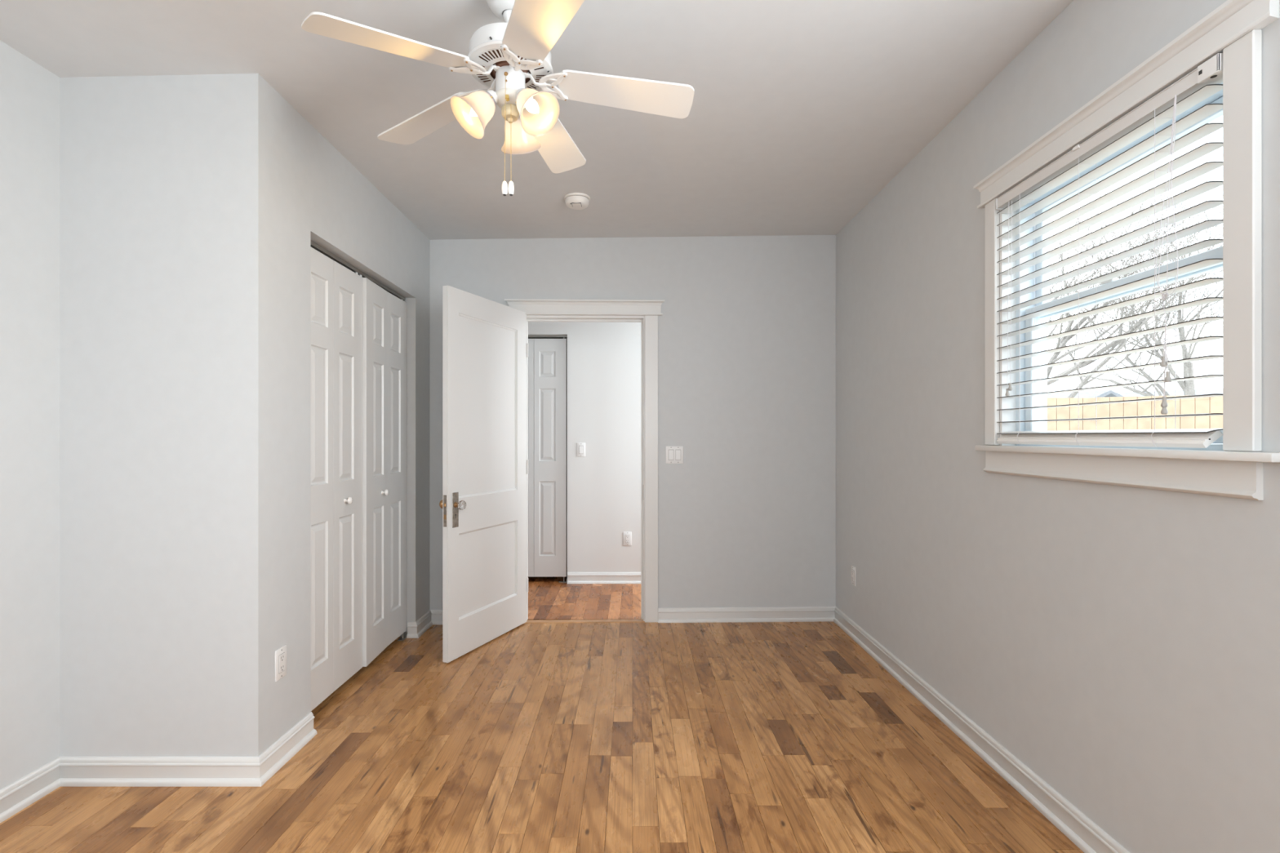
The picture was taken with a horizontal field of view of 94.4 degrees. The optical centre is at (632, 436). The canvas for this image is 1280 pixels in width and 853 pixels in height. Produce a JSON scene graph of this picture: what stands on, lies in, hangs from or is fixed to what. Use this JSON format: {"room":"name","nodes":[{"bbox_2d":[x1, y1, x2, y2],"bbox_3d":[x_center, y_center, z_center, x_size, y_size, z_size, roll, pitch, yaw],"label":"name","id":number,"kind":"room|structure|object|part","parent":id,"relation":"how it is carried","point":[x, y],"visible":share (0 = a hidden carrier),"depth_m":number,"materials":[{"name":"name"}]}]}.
{"room":"empty bedroom","nodes":[
{"label":"empty bedroom","id":0,"kind":"room"},
{"bbox_2d":[0,40,59,790],"bbox_3d":[-2.080,-0.023,1.045,0.120,2.486,5.590,0,0,0],"label":"wall","id":1,"kind":"structure","parent":0,"point":[29,92],"depth_m":1.99,"materials":[{"name":"paint"}]},
{"bbox_2d":[0,756,60,822],"bbox_3d":[-2.006,1.175,0.245,0.028,0.090,3.690,0,0,0],"label":"baseboard","id":2,"kind":"structure","parent":1,"relation":"attached to","point":[27,790],"depth_m":1.97,"materials":[{"name":"white paint"}]},
{"bbox_2d":[59,74,225,756],"bbox_3d":[-1.728,-0.029,2.147,0.585,2.498,0.115,0,0,0],"label":"wall","id":3,"kind":"structure","parent":0,"point":[142,158],"depth_m":2.09,"materials":[{"name":"paint"}]},
{"bbox_2d":[59,756,261,786],"bbox_3d":[-1.656,1.175,2.076,0.728,0.090,0.028,0,0,0],"label":"baseboard","id":4,"kind":"structure","parent":3,"relation":"attached to","point":[74,771],"depth_m":2.08,"materials":[{"name":"white paint"}]},
{"bbox_2d":[225,73,430,756],"bbox_3d":[-1.377,-0.030,2.974,0.115,2.500,1.769,0,0,0],"label":"wall","id":5,"kind":"structure","parent":0,"point":[287,188],"depth_m":2.22,"materials":[{"name":"paint"}]},
{"bbox_2d":[275,644,286,681],"bbox_3d":[-1.316,0.850,2.220,0.008,0.114,0.070,0,0,0],"label":"wall outlet","id":6,"kind":"object","parent":5,"relation":"attached to","point":[280,654],"visible":1,"depth_m":2.21,"materials":[{"name":"white plastic"}]},
{"bbox_2d":[279,652,284,673],"bbox_3d":[-1.313,0.850,2.220,0.003,0.069,0.035,0,0,0],"label":"receptacle","id":7,"kind":"object","parent":6,"relation":"attached to","point":[282,655],"depth_m":2.22,"materials":[{"name":"grey plastic"}]},
{"bbox_2d":[258,711,316,786],"bbox_3d":[-1.306,1.175,2.245,0.028,0.090,0.366,0,0,0],"label":"baseboard","id":8,"kind":"structure","parent":5,"relation":"attached to","point":[275,757],"depth_m":2.23,"materials":[{"name":"white paint"}]},
{"bbox_2d":[311,240,404,300],"bbox_3d":[-1.395,-0.825,3.018,0.025,0.034,1.172,0,0,0],"label":"closet track","id":9,"kind":"object","parent":5,"relation":"attached to","point":[313,245],"visible":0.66,"depth_m":2.91,"materials":[{"name":"silver metal"}]},
{"bbox_2d":[311,247,362,711],"bbox_3d":[-1.376,0.184,2.728,0.069,1.988,0.584,0,0,0],"label":"door","id":10,"kind":"structure","parent":9,"relation":"hanging from","point":[336,291],"depth_m":2.75,"materials":[{"name":"white paint"}]},
{"bbox_3d":[-1.359,0.308,2.836,0.034,0.034,0.034,0,0,0],"label":"knob","id":11,"kind":"part","parent":10,"relation":"part of","materials":[{"name":"white metal"}]},
{"bbox_2d":[362,277,406,666],"bbox_3d":[-1.371,0.184,3.312,0.073,1.988,0.573,0,0,0],"label":"door","id":12,"kind":"structure","parent":9,"relation":"hanging from","point":[384,313],"depth_m":3.26,"materials":[{"name":"white paint"}]},
{"bbox_3d":[-1.352,0.308,3.241,0.035,0.034,0.034,0,0,0],"label":"knob","id":13,"kind":"part","parent":12,"relation":"part of","materials":[{"name":"white metal"}]},
{"bbox_2d":[406,622,418,638],"bbox_3d":[-1.329,1.175,3.592,0.072,0.090,0.028,0,0,0],"label":"baseboard","id":14,"kind":"structure","parent":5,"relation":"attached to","point":[411,626],"depth_m":3.59,"materials":[{"name":"white paint"}]},
{"bbox_2d":[415,609,432,637],"bbox_3d":[-1.306,1.175,3.719,0.028,0.090,0.281,0,0,0],"label":"baseboard","id":15,"kind":"structure","parent":5,"relation":"attached to","point":[424,623],"depth_m":3.71,"materials":[{"name":"white paint"}]},
{"bbox_2d":[0,0,1073,239],"bbox_3d":[-0.325,-1.396,1.135,3.690,0.268,5.770,0,0,0],"label":"ceiling","id":16,"kind":"structure","parent":0,"point":[802,113],"depth_m":2.20,"materials":[{"name":"paint"}]},
{"bbox_2d":[301,0,694,195],"bbox_3d":[-0.329,-0.991,1.740,1.019,0.618,1.042,0,0,0],"label":"ceiling fan","id":17,"kind":"object","parent":16,"relation":"hanging from","point":[511,58],"visible":1,"depth_m":1.70,"materials":[{"name":"white metal"}]},
{"bbox_3d":[-0.608,-0.997,1.504,0.399,0.088,0.134,0,0,-39],"label":"blade","id":18,"kind":"part","parent":17,"relation":"part of","materials":[{"name":"white wood"}]},
{"bbox_3d":[-0.642,-1.016,1.909,0.399,0.070,0.134,0,0,29],"label":"blade","id":19,"kind":"part","parent":17,"relation":"part of","materials":[{"name":"white wood"}]},
{"bbox_3d":[-0.455,-0.922,1.679,0.125,0.127,0.120,0,0,0],"label":"lamp shade","id":20,"kind":"part","parent":17,"relation":"part of","materials":[{"name":"beige glass"}]},
{"bbox_3d":[-0.435,-0.940,1.694,0.056,0.062,0.039,0,0,0],"label":"bulb","id":21,"kind":"part","parent":17,"relation":"part of","materials":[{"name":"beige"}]},
{"bbox_3d":[-0.407,-0.970,1.704,0.056,0.049,0.049,0,0,0],"label":"lamp arm","id":22,"kind":"part","parent":17,"relation":"part of","materials":[{"name":"white metal"}]},
{"bbox_3d":[-0.361,-0.876,1.680,0.002,0.314,0.006,0,0,23],"label":"pull chain","id":23,"kind":"part","parent":17,"relation":"part of","materials":[{"name":"gold metal"}]},
{"bbox_2d":[505,94,509,101],"bbox_3d":[-0.356,-0.962,1.688,0.009,0.018,0.015,0,0,0],"label":"switch","id":24,"kind":"object","parent":17,"relation":"attached to","point":[507,96],"depth_m":1.68,"materials":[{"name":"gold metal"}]},
{"bbox_3d":[-0.356,-1.068,1.730,0.247,0.019,0.247,0,0,0],"label":"vent plate","id":25,"kind":"part","parent":17,"relation":"part of","materials":[{"name":"white metal"}]},
{"bbox_3d":[-0.354,-0.922,1.841,0.117,0.127,0.124,0,0,36],"label":"lamp shade","id":26,"kind":"part","parent":17,"relation":"part of","materials":[{"name":"beige glass"}]},
{"bbox_3d":[-0.312,-0.970,1.696,0.053,0.049,0.051,0,0,0],"label":"lamp arm","id":27,"kind":"part","parent":17,"relation":"part of","materials":[{"name":"white metal"}]},
{"bbox_3d":[-0.288,-0.940,1.682,0.035,0.062,0.058,0,0,-40],"label":"bulb","id":28,"kind":"part","parent":17,"relation":"part of","materials":[{"name":"beige glass"}]},
{"bbox_3d":[-0.269,-0.922,1.662,0.123,0.127,0.118,0,0,0],"label":"lamp shade","id":29,"kind":"part","parent":17,"relation":"part of","materials":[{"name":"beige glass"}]},
{"bbox_3d":[-0.219,-0.997,1.421,0.134,0.082,0.399,0,0,-21],"label":"blade","id":30,"kind":"part","parent":17,"relation":"part of","materials":[{"name":"white wood"}]},
{"bbox_3d":[-0.285,-1.027,2.060,0.134,0.052,0.399,0,0,15],"label":"blade","id":31,"kind":"part","parent":17,"relation":"part of","materials":[{"name":"white wood"}]},
{"bbox_3d":[-0.020,-1.016,1.764,0.399,0.059,0.134,0,0,-3],"label":"blade","id":32,"kind":"part","parent":17,"relation":"part of","materials":[{"name":"white wood"}]},
{"bbox_2d":[564,192,590,209],"bbox_3d":[-0.302,-1.276,3.235,0.142,0.052,0.142,0,0,0],"label":"smoke detector","id":33,"kind":"object","parent":16,"relation":"attached to","point":[575,201],"visible":1,"depth_m":3.19,"materials":[{"name":"white plastic"}]},
{"bbox_2d":[0,567,1084,852],"bbox_3d":[-0.310,1.280,1.950,3.460,0.120,7.140,0,0,0],"label":"floor","id":34,"kind":"structure","parent":0,"point":[637,737],"depth_m":2.20,"materials":[{"name":"brown wood"}]},
{"bbox_2d":[397,631,407,640],"bbox_3d":[-1.383,1.199,3.567,0.035,0.042,0.071,0,0,0],"label":"pivot bracket","id":35,"kind":"object","parent":34,"relation":"on","point":[404,634],"visible":0.89,"depth_m":3.57,"materials":[{"name":"silver metal"}]},
{"bbox_2d":[524,619,644,623],"bbox_3d":[-0.318,1.218,3.901,0.807,0.004,0.057,0,0,-1],"label":"threshold","id":36,"kind":"object","parent":34,"relation":"on","point":[552,620],"visible":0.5,"depth_m":3.89,"materials":[{"name":"brown wood"}]},
{"bbox_2d":[528,337,567,567],"bbox_3d":[-0.950,-0.030,5.295,1.020,2.500,0.510,0,0,0],"label":"door frame","id":37,"kind":"structure","parent":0,"point":[528,338],"depth_m":5.50,"materials":[{"name":"grey paint"}]},
{"bbox_2d":[528,321,640,572],"bbox_3d":[-0.290,-0.060,4.980,3.420,2.560,0.120,0,0,0],"label":"wall","id":38,"kind":"structure","parent":0,"point":[604,358],"depth_m":4.92,"materials":[{"name":"white paint"}]},
{"bbox_2d":[528,334,567,338],"bbox_3d":[-0.951,-0.830,4.965,0.814,0.032,0.030,0,0,0],"label":"closet track","id":39,"kind":"object","parent":38,"relation":"attached to","point":[563,336],"visible":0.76,"depth_m":4.95,"materials":[{"name":"silver metal"}]},
{"bbox_2d":[528,338,566,577],"bbox_3d":[-0.954,0.180,4.968,0.802,1.990,0.036,0,0,0],"label":"door","id":40,"kind":"structure","parent":39,"relation":"hanging from","point":[547,357],"depth_m":4.95,"materials":[{"name":"white paint"}]},
{"bbox_2d":[577,442,585,456],"bbox_3d":[-0.426,0.112,4.916,0.070,0.114,0.008,0,0,0],"label":"light switch","id":41,"kind":"object","parent":38,"relation":"attached to","point":[580,446],"visible":1,"depth_m":4.92,"materials":[{"name":"white plastic"}]},
{"bbox_2d":[567,572,640,583],"bbox_3d":[0.441,1.175,4.906,1.959,0.090,0.028,0,0,0],"label":"baseboard","id":42,"kind":"structure","parent":38,"relation":"attached to","point":[572,577],"depth_m":4.91,"materials":[{"name":"white paint"}]},
{"bbox_2d":[623,532,631,545],"bbox_3d":[-0.042,0.851,4.916,0.070,0.114,0.008,0,0,0],"label":"wall outlet","id":43,"kind":"object","parent":38,"relation":"attached to","point":[627,535],"visible":1,"depth_m":4.92,"materials":[{"name":"white plastic"}]},
{"bbox_2d":[625,534,629,542],"bbox_3d":[-0.042,0.851,4.914,0.033,0.067,0.003,0,0,0],"label":"receptacle","id":44,"kind":"object","parent":43,"relation":"attached to","point":[627,536],"depth_m":4.91,"materials":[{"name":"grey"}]},
{"bbox_2d":[430,235,835,609],"bbox_3d":[-0.377,-0.057,3.946,3.449,2.555,0.125,0,0,-1],"label":"wall","id":45,"kind":"structure","parent":0,"point":[747,324],"depth_m":3.91,"materials":[{"name":"paint"}]},
{"bbox_2d":[430,609,442,624],"bbox_3d":[-1.060,1.175,3.852,0.518,0.090,0.028,0,0,-1],"label":"baseboard","id":46,"kind":"structure","parent":45,"relation":"attached to","point":[437,615],"depth_m":3.85,"materials":[{"name":"white paint"}]},
{"bbox_2d":[439,285,528,662],"bbox_3d":[-0.852,0.203,3.518,0.159,2.015,0.779,0,0,23],"label":"door","id":47,"kind":"structure","parent":45,"relation":"in","point":[483,503],"depth_m":3.45,"materials":[{"name":"white paint"}]},
{"bbox_3d":[-1.023,0.372,3.240,0.060,0.053,0.053,0,0,23],"label":"knob","id":48,"kind":"part","parent":47,"relation":"part of","materials":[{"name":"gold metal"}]},
{"bbox_3d":[-1.002,0.400,3.168,0.021,0.170,0.003,0,0,23],"label":"latch plate","id":49,"kind":"part","parent":47,"relation":"part of","materials":[{"name":"silver metal"}]},
{"bbox_3d":[-0.919,0.372,3.197,0.034,0.053,0.053,0,0,23],"label":"knob","id":50,"kind":"part","parent":47,"relation":"part of","materials":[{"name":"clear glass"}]},
{"bbox_2d":[504,298,665,622],"bbox_3d":[-0.309,0.166,3.926,1.041,2.108,0.193,0,0,0],"label":"door frame","id":51,"kind":"structure","parent":45,"relation":"attached to","point":[651,321],"depth_m":3.88,"materials":[{"name":"white paint"}]},
{"bbox_2d":[666,446,683,463],"bbox_3d":[0.277,0.123,3.896,0.116,0.114,0.009,0,0,-1],"label":"light switch","id":52,"kind":"object","parent":45,"relation":"attached to","point":[674,455],"visible":1,"depth_m":3.89,"materials":[{"name":"white plastic"}]},
{"bbox_2d":[657,606,835,622],"bbox_3d":[0.759,1.175,3.899,1.182,0.090,0.028,0,0,-1],"label":"baseboard","id":53,"kind":"structure","parent":45,"relation":"attached to","point":[804,614],"depth_m":3.90,"materials":[{"name":"white paint"}]},
{"bbox_2d":[835,0,1279,852],"bbox_3d":[1.425,-0.059,1.149,0.150,2.558,5.798,0,0,0],"label":"wall","id":54,"kind":"structure","parent":0,"point":[1122,644],"depth_m":1.92,"materials":[{"name":"paint"}]},
{"bbox_2d":[851,564,856,586],"bbox_3d":[1.346,0.850,3.612,0.008,0.114,0.070,0,0,0],"label":"wall outlet","id":55,"kind":"object","parent":54,"relation":"attached to","point":[853,568],"visible":1,"depth_m":3.60,"materials":[{"name":"white plastic"}]},
{"bbox_2d":[851,569,853,582],"bbox_3d":[1.343,0.850,3.612,0.003,0.069,0.035,0,0,0],"label":"receptacle","id":56,"kind":"object","parent":55,"relation":"attached to","point":[852,571],"depth_m":3.61,"materials":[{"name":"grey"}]},
{"bbox_2d":[833,606,1129,852],"bbox_3d":[1.336,1.175,1.164,0.028,0.090,5.528,0,0,0],"label":"baseboard","id":57,"kind":"structure","parent":54,"relation":"attached to","point":[1087,836],"depth_m":2.17,"materials":[{"name":"white paint"}]},
{"bbox_2d":[973,0,1279,500],"bbox_3d":[1.406,-0.413,1.750,0.187,1.100,1.062,0,0,0],"label":"window","id":58,"kind":"structure","parent":54,"relation":"in","point":[1040,414],"depth_m":1.49,"materials":[{"name":"white paint"}]},
{"bbox_2d":[995,53,1222,448],"bbox_3d":[1.347,-0.420,1.752,0.065,0.896,0.822,0,0,0],"label":"window blind","id":59,"kind":"object","parent":58,"relation":"attached to","point":[1199,84],"visible":1,"depth_m":1.63,"materials":[{"name":"white plastic"}]},
{"bbox_3d":[1.322,-0.497,2.085,0.001,0.658,0.008,0,0,0],"label":"tilt cord","id":60,"kind":"part","parent":59,"relation":"part of","materials":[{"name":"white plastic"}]},
{"bbox_3d":[1.322,-0.502,2.069,0.001,0.633,0.010,0,0,0],"label":"tilt cord","id":61,"kind":"part","parent":59,"relation":"part of","materials":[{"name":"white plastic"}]},
{"bbox_3d":[1.349,-0.402,2.027,0.062,0.860,0.015,0,0,0],"label":"ladder cord","id":62,"kind":"part","parent":59,"relation":"part of","materials":[{"name":"white fabric"}]},
{"bbox_3d":[1.349,-0.402,1.759,0.062,0.860,0.015,0,0,0],"label":"ladder cord","id":63,"kind":"part","parent":59,"relation":"part of","materials":[{"name":"white fabric"}]},
{"bbox_3d":[1.348,0.007,1.766,0.047,0.042,0.781,0,0,0],"label":"rail","id":64,"kind":"part","parent":59,"relation":"part of","materials":[{"name":"white plastic"}]},
{"bbox_3d":[1.349,-0.402,1.502,0.062,0.860,0.015,0,0,0],"label":"ladder cord","id":65,"kind":"part","parent":59,"relation":"part of","materials":[{"name":"white fabric"}]},
{"bbox_3d":[1.322,-0.209,1.472,0.002,0.278,0.009,0,0,0],"label":"lift cord","id":66,"kind":"part","parent":59,"relation":"part of","materials":[{"name":"white fabric"}]},
{"bbox_3d":[1.322,-0.273,1.473,0.002,0.150,0.008,0,0,0],"label":"lift cord","id":67,"kind":"part","parent":59,"relation":"part of","materials":[{"name":"white fabric"}]},
{"bbox_3d":[1.322,-0.221,1.472,0.002,0.253,0.009,0,0,0],"label":"lift cord","id":68,"kind":"part","parent":59,"relation":"part of","materials":[{"name":"white fabric"}]},
{"bbox_3d":[1.322,-0.591,1.470,0.001,0.482,0.054,0,0,0],"label":"lift cord","id":69,"kind":"part","parent":59,"relation":"part of","materials":[{"name":"white fabric"}]},
{"bbox_3d":[1.322,-0.252,1.469,0.002,0.190,0.015,0,0,0],"label":"lift cord","id":70,"kind":"part","parent":59,"relation":"part of","materials":[{"name":"white fabric"}]},
{"bbox_3d":[1.322,-0.589,1.466,0.001,0.483,0.048,0,0,0],"label":"lift cord","id":71,"kind":"part","parent":59,"relation":"part of","materials":[{"name":"white fabric"}]},
{"bbox_3d":[1.322,-0.590,1.453,0.001,0.474,0.027,0,0,0],"label":"lift cord","id":72,"kind":"part","parent":59,"relation":"part of","materials":[{"name":"white fabric"}]},
{"bbox_3d":[1.322,-0.587,1.452,0.001,0.483,0.032,0,0,0],"label":"lift cord","id":73,"kind":"part","parent":59,"relation":"part of","materials":[{"name":"white fabric"}]},
{"bbox_3d":[1.431,-0.220,1.756,0.030,0.476,0.765,0,0,0],"label":"sash","id":74,"kind":"part","parent":58,"relation":"part of","materials":[{"name":"white plastic"}]},
{"bbox_3d":[1.469,-0.629,1.756,0.030,0.419,0.765,0,0,0],"label":"sash","id":75,"kind":"part","parent":58,"relation":"part of","materials":[{"name":"white plastic"}]},
{"bbox_2d":[974,444,1279,462],"bbox_3d":[1.354,0.044,1.728,0.108,0.020,1.047,0,0,0],"label":"window sill","id":76,"kind":"structure","parent":54,"relation":"attached to","point":[1248,456],"depth_m":1.50,"materials":[{"name":"white paint"}]},
{"label":"outside","id":77,"kind":"structure","parent":0,"visible":0},
{"bbox_3d":[30.750,1.770,15.000,58.500,0.200,90.000,0,0,0],"label":"ground","id":78,"kind":"structure","parent":77,"visible":0},
{"bbox_2d":[1047,213,1083,319],"bbox_3d":[8.411,-3.686,19.617,10.634,10.892,8.551,0,0,37],"label":"bare tree","id":79,"kind":"object","parent":78,"relation":"on","point":[1056,214],"visible":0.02,"depth_m":16.97,"materials":[{"name":"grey plant"}]},
{"bbox_2d":[1047,390,1123,398],"bbox_3d":[15.500,0.020,24.500,6.800,3.300,7.800,0,0,-20],"label":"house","id":80,"kind":"structure","parent":78,"relation":"on","point":[1102,393],"depth_m":21.12,"materials":[{"name":"white"}]},
{"bbox_2d":[1047,176,1222,398],"bbox_3d":[8.566,-2.811,12.740,6.293,9.063,8.276,0,0,-45],"label":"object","id":81,"kind":"object","parent":78,"relation":"on","point":[1062,342],"visible":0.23,"depth_m":11.11,"materials":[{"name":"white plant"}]},
{"bbox_2d":[1047,395,1222,431],"bbox_3d":[7.341,0.591,6.854,10.004,2.158,0.151,0,0,19],"label":"wooden fence","id":82,"kind":"object","parent":78,"relation":"on","point":[1206,405],"visible":0.13,"depth_m":7.21,"materials":[{"name":"brown wood"}]},
{"bbox_2d":[1047,177,1222,396],"bbox_3d":[15.617,-3.150,17.155,5.731,9.749,5.047,0,0,22],"label":"bare tree","id":83,"kind":"object","parent":78,"relation":"on","point":[1188,387],"visible":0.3,"depth_m":16.88,"materials":[{"name":"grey plant"}]},
{"bbox_2d":[1116,388,1222,396],"bbox_3d":[27.500,-0.230,25.500,10.800,3.800,7.800,0,0,40],"label":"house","id":84,"kind":"structure","parent":78,"relation":"on","point":[1197,392],"depth_m":27.11,"materials":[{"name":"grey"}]}
]}

